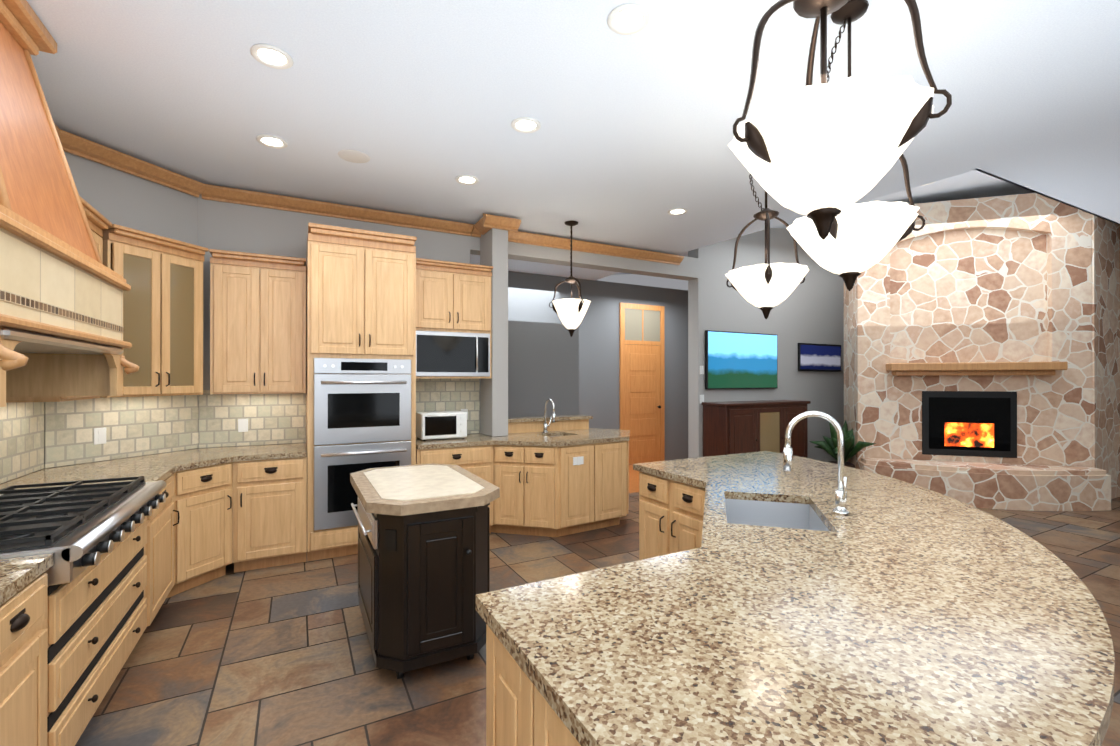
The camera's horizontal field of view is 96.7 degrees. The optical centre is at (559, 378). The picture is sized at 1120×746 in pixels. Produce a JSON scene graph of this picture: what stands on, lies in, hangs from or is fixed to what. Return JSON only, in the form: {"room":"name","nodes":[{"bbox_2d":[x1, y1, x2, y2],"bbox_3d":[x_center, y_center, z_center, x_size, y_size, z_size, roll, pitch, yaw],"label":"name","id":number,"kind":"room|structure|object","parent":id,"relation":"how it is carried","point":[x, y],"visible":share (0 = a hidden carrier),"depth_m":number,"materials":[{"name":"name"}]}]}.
{"room":"kitchen and living room","nodes":[
{"label":"kitchen and living room","id":0,"kind":"room"},
{"bbox_2d":[43,151,197,468],"bbox_3d":[-3.285,-0.076,3.744,0.150,3.150,1.012,0,0,18],"label":"wall","id":1,"kind":"structure","parent":0,"point":[116,196],"depth_m":3.76,"materials":[{"name":"grey paint"}]},
{"bbox_2d":[44,395,198,467],"bbox_3d":[-3.201,0.343,3.720,0.008,0.487,1.006,0,0,18],"label":"tile backsplash","id":2,"kind":"structure","parent":1,"relation":"attached to","point":[140,426],"depth_m":3.64,"materials":[{"name":"tile"}]},
{"bbox_2d":[94,427,105,444],"bbox_3d":[-3.255,0.409,3.523,0.008,0.115,0.075,0,0,17],"label":"outlet","id":3,"kind":"object","parent":2,"relation":"attached to","point":[99,435],"depth_m":3.52,"materials":[{"name":"white plastic"}]},
{"bbox_2d":[100,224,208,397],"bbox_3d":[-3.035,-0.446,3.654,0.382,1.150,0.649,0,0,17],"label":"upper cabinet","id":4,"kind":"object","parent":1,"relation":"attached to","point":[163,312],"visible":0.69,"depth_m":3.60,"materials":[{"name":"brown wood"}]},
{"bbox_2d":[54,123,683,264],"bbox_3d":[0.173,-1.586,2.944,5.978,0.130,5.248,0,0,-28],"label":"crown molding","id":5,"kind":"structure","parent":1,"relation":"attached to","point":[71,143],"depth_m":4.62,"materials":[{"name":"brown wood"}]},
{"bbox_2d":[198,194,469,447],"bbox_3d":[-2.055,-0.073,4.846,2.376,3.150,0.200,0,0,-28],"label":"wall","id":6,"kind":"structure","parent":0,"point":[226,226],"depth_m":4.44,"materials":[{"name":"grey paint"}]},
{"bbox_2d":[199,390,305,447],"bbox_3d":[-2.691,0.344,4.387,0.799,0.487,0.008,0,0,-28],"label":"tile backsplash","id":7,"kind":"structure","parent":6,"relation":"attached to","point":[276,418],"depth_m":4.38,"materials":[{"name":"tile"}]},
{"bbox_2d":[238,419,247,431],"bbox_3d":[-2.761,0.410,4.339,0.075,0.115,0.008,0,0,-28],"label":"outlet","id":8,"kind":"object","parent":7,"relation":"attached to","point":[242,423],"depth_m":4.34,"materials":[{"name":"white plastic"}]},
{"bbox_2d":[209,249,305,394],"bbox_3d":[-2.552,-0.445,4.247,0.680,1.150,0.385,0,0,-28],"label":"upper cabinet","id":9,"kind":"object","parent":6,"relation":"attached to","point":[257,323],"visible":1,"depth_m":4.10,"materials":[{"name":"brown wood"}]},
{"bbox_2d":[416,378,479,433],"bbox_3d":[-1.215,0.271,5.167,0.790,0.637,0.008,0,0,-28],"label":"tile backsplash","id":10,"kind":"structure","parent":6,"relation":"attached to","point":[445,394],"depth_m":5.21,"materials":[{"name":"tile"}]},
{"bbox_2d":[416,258,492,378],"bbox_3d":[-1.117,-0.558,4.978,0.795,1.120,0.435,0,0,-28],"label":"upper cabinet","id":11,"kind":"object","parent":6,"relation":"attached to","point":[453,319],"visible":0.92,"depth_m":4.82,"materials":[{"name":"brown wood"}]},
{"bbox_2d":[480,228,507,436],"bbox_3d":[-0.696,-0.529,5.237,0.170,2.237,0.379,0,0,-28],"label":"wall","id":12,"kind":"structure","parent":0,"point":[494,387],"depth_m":5.08,"materials":[{"name":"grey paint"}]},
{"bbox_2d":[473,321,578,433],"bbox_3d":[-0.524,0.381,6.588,1.700,2.250,0.150,0,0,-28],"label":"wall","id":13,"kind":"structure","parent":0,"point":[543,362],"depth_m":6.65,"materials":[{"name":"grey paint"}]},
{"bbox_2d":[26,0,1119,279],"bbox_3d":[2.432,-1.710,3.998,16.000,0.120,13.000,0,0,-28],"label":"ceiling","id":14,"kind":"structure","parent":0,"point":[422,104],"depth_m":2.93,"materials":[{"name":"white paint"}]},
{"bbox_2d":[250,44,293,68],"bbox_3d":[-1.476,-1.647,2.554,0.194,0.012,0.194,0,0,-28],"label":"recessed light","id":15,"kind":"object","parent":14,"relation":"in","point":[271,56],"visible":1,"depth_m":2.55,"materials":[{"name":"white plastic"}]},
{"bbox_2d":[256,134,287,148],"bbox_3d":[-2.003,-1.645,3.463,0.194,0.012,0.194,0,0,-28],"label":"recessed light","id":16,"kind":"object","parent":14,"relation":"in","point":[271,141],"visible":0.98,"depth_m":3.46,"materials":[{"name":"white plastic"}]},
{"bbox_2d":[338,149,369,162],"bbox_3d":[-1.529,-1.647,3.702,0.224,0.006,0.224,0,0,-28],"label":"ceiling speaker","id":17,"kind":"object","parent":14,"relation":"attached to","point":[354,156],"visible":1,"depth_m":3.69,"materials":[{"name":"white plastic"}]},
{"bbox_2d":[455,175,478,184],"bbox_3d":[-0.770,-1.643,4.126,0.194,0.012,0.194,0,0,-28],"label":"recessed light","id":18,"kind":"object","parent":14,"relation":"in","point":[467,179],"visible":0.98,"depth_m":4.12,"materials":[{"name":"white plastic"}]},
{"bbox_2d":[511,117,540,132],"bbox_3d":[-0.222,-1.645,3.240,0.194,0.012,0.194,0,0,-28],"label":"recessed light","id":19,"kind":"object","parent":14,"relation":"in","point":[525,125],"visible":1,"depth_m":3.23,"materials":[{"name":"white plastic"}]},
{"bbox_2d":[549,220,590,336],"bbox_3d":[0.126,-1.039,5.249,0.413,1.213,0.443,0,0,-28],"label":"light","id":20,"kind":"object","parent":14,"relation":"hanging from","point":[571,312],"visible":1,"depth_m":5.17,"materials":[{"name":"white glass"}]},
{"bbox_2d":[607,3,649,34],"bbox_3d":[0.314,-1.647,2.290,0.194,0.012,0.194,0,0,-28],"label":"recessed light","id":21,"kind":"object","parent":14,"relation":"in","point":[628,19],"visible":1,"depth_m":2.28,"materials":[{"name":"white plastic"}]},
{"bbox_2d":[668,208,687,214],"bbox_3d":[1.159,-1.641,4.908,0.194,0.012,0.194,0,0,-28],"label":"recessed light","id":22,"kind":"object","parent":14,"relation":"in","point":[678,211],"visible":0.98,"depth_m":4.91,"materials":[{"name":"white plastic"}]},
{"bbox_2d":[725,173,808,318],"bbox_3d":[1.368,-1.018,3.310,0.533,1.263,0.540,0,0,-28],"label":"pendant light","id":23,"kind":"object","parent":14,"relation":"hanging from","point":[766,287],"visible":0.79,"depth_m":3.18,"materials":[{"name":"white glass"}]},
{"bbox_2d":[728,0,951,239],"bbox_3d":[0.744,-1.023,1.398,0.537,1.263,0.532,0,0,-28],"label":"pendant light","id":24,"kind":"object","parent":14,"relation":"hanging from","point":[822,154],"visible":1,"depth_m":1.28,"materials":[{"name":"white glass"}]},
{"bbox_2d":[787,0,924,290],"bbox_3d":[1.287,-1.021,2.245,0.539,1.263,0.532,0,0,-28],"label":"pendant light","id":25,"kind":"object","parent":14,"relation":"hanging from","point":[856,242],"visible":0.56,"depth_m":2.14,"materials":[{"name":"white glass"}]},
{"bbox_2d":[470,236,697,280],"bbox_3d":[0.423,-1.510,6.159,3.230,0.270,0.200,0,0,-28],"label":"wall","id":26,"kind":"structure","parent":0,"point":[686,269],"depth_m":6.10,"materials":[{"name":"grey paint"}]},
{"bbox_2d":[75,492,1119,745],"bbox_3d":[3.261,1.521,2.421,16.000,0.050,9.450,0,0,-28],"label":"floor","id":27,"kind":"structure","parent":0,"point":[364,726],"depth_m":2.76,"materials":[{"name":"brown tile"}]},
{"bbox_2d":[0,563,59,745],"bbox_3d":[-1.805,1.058,1.084,0.738,0.870,0.920,0,0,-28],"label":"base cabinet","id":28,"kind":"object","parent":27,"relation":"on","point":[30,616],"depth_m":1.54,"materials":[{"name":"brown wood"}]},
{"bbox_2d":[0,553,53,598],"bbox_3d":[-1.594,0.602,0.688,0.739,0.040,1.820,0,0,-28],"label":"countertop","id":29,"kind":"structure","parent":28,"relation":"on","point":[14,572],"depth_m":1.53,"materials":[{"name":"beige stone"}]},
{"bbox_2d":[8,514,151,745],"bbox_3d":[-2.310,1.100,2.039,0.738,0.790,1.240,0,0,-28],"label":"base cabinet","id":30,"kind":"object","parent":27,"relation":"on","point":[66,649],"depth_m":2.08,"materials":[{"name":"brown wood"}]},
{"bbox_2d":[152,487,187,620],"bbox_3d":[-2.748,1.062,2.918,0.785,0.870,0.723,0,0,-28],"label":"base cabinet","id":31,"kind":"object","parent":27,"relation":"on","point":[170,520],"depth_m":3.22,"materials":[{"name":"brown wood"}]},
{"bbox_2d":[188,487,231,589],"bbox_3d":[-3.010,1.064,3.674,1.028,0.870,0.955,0,0,-28],"label":"base cabinet","id":32,"kind":"object","parent":27,"relation":"on","point":[209,508],"depth_m":3.58,"materials":[{"name":"brown wood"}]},
{"bbox_2d":[232,479,306,572],"bbox_3d":[-2.414,1.065,4.130,0.549,0.870,0.715,0,0,-28],"label":"base cabinet","id":33,"kind":"object","parent":27,"relation":"on","point":[269,520],"depth_m":3.87,"materials":[{"name":"brown wood"}]},
{"bbox_2d":[0,443,306,490],"bbox_3d":[-2.632,0.609,3.495,1.529,0.040,1.634,0,0,-28],"label":"countertop","id":34,"kind":"structure","parent":33,"relation":"on","point":[214,466],"depth_m":3.61,"materials":[{"name":"beige stone"}]},
{"bbox_2d":[0,476,165,585],"bbox_3d":[-2.207,0.614,2.095,0.676,0.162,1.232,0,0,-28],"label":"range","id":35,"kind":"object","parent":34,"relation":"in","point":[76,528],"visible":1,"depth_m":2.02,"materials":[{"name":"silver metal"}]},
{"bbox_2d":[306,223,416,560],"bbox_3d":[-1.785,0.131,4.454,0.855,2.740,0.732,0,0,-28],"label":"tall cabinet","id":36,"kind":"object","parent":27,"relation":"on","point":[360,349],"visible":0.98,"depth_m":4.14,"materials":[{"name":"brown wood"}]},
{"bbox_2d":[350,463,499,678],"bbox_3d":[-0.824,1.045,2.915,0.683,0.903,1.100,0,0,-28],"label":"island cart","id":37,"kind":"object","parent":27,"relation":"on","point":[423,555],"visible":0.96,"depth_m":2.47,"materials":[{"name":"black wood"}]},
{"bbox_2d":[416,447,495,533],"bbox_3d":[-1.066,1.066,4.855,0.772,0.870,0.692,0,0,-28],"label":"base cabinet","id":38,"kind":"object","parent":27,"relation":"on","point":[482,464],"depth_m":4.65,"materials":[{"name":"brown wood"}]},
{"bbox_2d":[496,447,567,536],"bbox_3d":[-0.427,1.066,4.959,0.560,0.870,1.018,0,0,-28],"label":"base cabinet","id":39,"kind":"object","parent":27,"relation":"on","point":[553,475],"depth_m":4.66,"materials":[{"name":"brown wood"}]},
{"bbox_2d":[416,427,629,454],"bbox_3d":[-0.250,0.612,5.069,2.405,0.040,1.073,0,0,-28],"label":"countertop","id":40,"kind":"structure","parent":39,"relation":"on","point":[563,436],"depth_m":4.74,"materials":[{"name":"beige stone"}]},
{"bbox_2d":[416,411,466,440],"bbox_3d":[-1.163,0.461,4.888,0.440,0.260,0.338,0,0,-28],"label":"microwave","id":41,"kind":"object","parent":40,"relation":"on","point":[440,424],"visible":0.98,"depth_m":4.77,"materials":[{"name":"white plastic"}]},
{"bbox_2d":[544,399,555,430],"bbox_3d":[-0.102,0.407,5.393,0.112,0.370,0.220,0,0,-28],"label":"faucet","id":42,"kind":"object","parent":40,"relation":"on","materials":[{"name":"silver metal"}]},
{"bbox_2d":[568,443,603,534],"bbox_3d":[-0.031,1.067,5.169,0.454,0.870,1.018,0,0,-28],"label":"base cabinet","id":43,"kind":"object","parent":27,"relation":"on","point":[585,464],"depth_m":4.78,"materials":[{"name":"brown wood"}]},
{"bbox_2d":[604,443,628,526],"bbox_3d":[0.257,1.067,5.321,0.453,0.870,1.018,0,0,-28],"label":"base cabinet","id":44,"kind":"object","parent":27,"relation":"on","point":[616,455],"depth_m":4.98,"materials":[{"name":"brown wood"}]},
{"bbox_2d":[702,400,810,457],"bbox_3d":[2.783,0.916,6.986,1.680,1.180,0.474,0,0,-28],"label":"buffet","id":45,"kind":"object","parent":27,"relation":"on","point":[733,427],"visible":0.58,"depth_m":6.71,"materials":[{"name":"brown wood"}]},
{"bbox_2d":[475,411,1114,745],"bbox_3d":[0.954,0.820,2.249,2.942,1.352,2.500,0,0,-28],"label":"countertop","id":46,"kind":"structure","parent":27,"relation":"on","point":[787,597],"depth_m":1.18,"materials":[{"name":"beige stone"}]},
{"bbox_2d":[809,420,875,467],"bbox_3d":[4.049,1.011,6.886,0.863,0.990,0.922,0,0,-28],"label":"floor plant","id":47,"kind":"object","parent":27,"relation":"on","point":[829,446],"visible":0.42,"depth_m":6.87,"materials":[{"name":"green plant"}]},
{"bbox_2d":[844,193,1119,510],"bbox_3d":[5.491,-0.385,6.291,3.103,3.780,1.385,0,0,16],"label":"fireplace","id":48,"kind":"object","parent":27,"relation":"on","point":[981,352],"visible":0.79,"depth_m":6.24,"materials":[{"name":"stone"}]},
{"bbox_2d":[508,271,687,460],"bbox_3d":[0.200,-0.066,8.216,10.000,3.150,0.150,0,0,-28],"label":"wall","id":49,"kind":"structure","parent":0,"point":[530,297],"depth_m":8.45,"materials":[{"name":"grey paint"}]},
{"bbox_2d":[619,302,664,464],"bbox_3d":[1.473,0.105,8.738,0.960,2.810,0.108,0,0,-28],"label":"hall door","id":50,"kind":"structure","parent":49,"relation":"in","point":[642,388],"depth_m":8.76,"materials":[{"name":"brown wood"}]},
{"bbox_2d":[629,465,638,492],"bbox_3d":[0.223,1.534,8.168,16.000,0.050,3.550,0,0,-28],"label":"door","id":51,"kind":"structure","parent":0,"point":[633,481],"depth_m":7.34,"materials":[{"name":"orange wood"}]},
{"bbox_2d":[688,228,843,461],"bbox_3d":[3.774,-0.791,7.929,4.350,4.600,0.200,0,0,-28],"label":"wall","id":52,"kind":"structure","parent":0,"point":[810,309],"depth_m":7.57,"materials":[{"name":"grey paint"}]},
{"bbox_2d":[700,366,703,373],"bbox_3d":[1.950,-0.114,6.841,0.080,0.120,0.008,0,0,-28],"label":"switch plate","id":53,"kind":"object","parent":52,"relation":"attached to","point":[701,372],"depth_m":6.84,"materials":[{"name":"white plastic"}]},
{"bbox_2d":[700,395,703,402],"bbox_3d":[1.950,0.286,6.840,0.080,0.120,0.008,0,0,-28],"label":"switch plate","id":54,"kind":"object","parent":52,"relation":"attached to","point":[701,396],"depth_m":6.83,"materials":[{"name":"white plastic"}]},
{"bbox_2d":[705,330,777,388],"bbox_3d":[2.637,-0.253,7.179,1.420,0.810,0.053,0,0,-28],"label":"screen","id":55,"kind":"object","parent":52,"relation":"attached to","point":[738,360],"visible":1,"depth_m":7.12,"materials":[{"name":"glass display screen with picture"},{"name":"black plastic"}]},
{"bbox_2d":[798,343,840,371],"bbox_3d":[4.188,-0.331,8.011,1.060,0.440,0.033,0,0,-28],"label":"framed piece","id":56,"kind":"object","parent":52,"relation":"attached to","point":[819,357],"visible":1,"depth_m":7.98,"materials":[{"name":"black metal"}]},
{"bbox_2d":[613,170,1034,274],"bbox_3d":[4.742,-2.540,8.615,7.600,1.000,7.000,0,0,-28],"label":"ceiling","id":57,"kind":"structure","parent":0,"point":[973,184],"depth_m":6.40,"materials":[{"name":"white paint"}]},
{"bbox_2d":[675,169,1111,254],"bbox_3d":[5.582,-2.369,7.028,7.600,1.450,3.490,0,0,-28],"label":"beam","id":58,"kind":"structure","parent":0,"point":[905,189],"depth_m":4.54,"materials":[{"name":"grey paint"}]},
{"bbox_3d":[-1.438,-0.086,-0.571,0.150,3.150,8.546,0,0,-28],"label":"wall","id":59,"kind":"structure","parent":0,"visible":0},
{"bbox_2d":[0,402,43,483],"bbox_3d":[-2.425,0.107,1.473,0.008,0.947,3.984,0,0,-28],"label":"tile backsplash","id":60,"kind":"structure","parent":59,"relation":"attached to","point":[21,438],"depth_m":2.97,"materials":[{"name":"tile"}]},
{"bbox_2d":[6,196,111,402],"bbox_3d":[-2.953,-0.448,2.879,0.385,1.150,0.680,0,0,-28],"label":"upper cabinet","id":61,"kind":"object","parent":59,"relation":"attached to","point":[98,221],"visible":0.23,"depth_m":3.01,"materials":[{"name":"brown wood"}]},
{"bbox_2d":[0,0,138,406],"bbox_3d":[-2.352,-0.778,2.055,0.677,1.746,1.430,0,0,-28],"label":"range hood","id":62,"kind":"object","parent":59,"relation":"attached to","point":[62,287],"visible":1,"depth_m":2.17,"materials":[{"name":"wood"}]}
]}

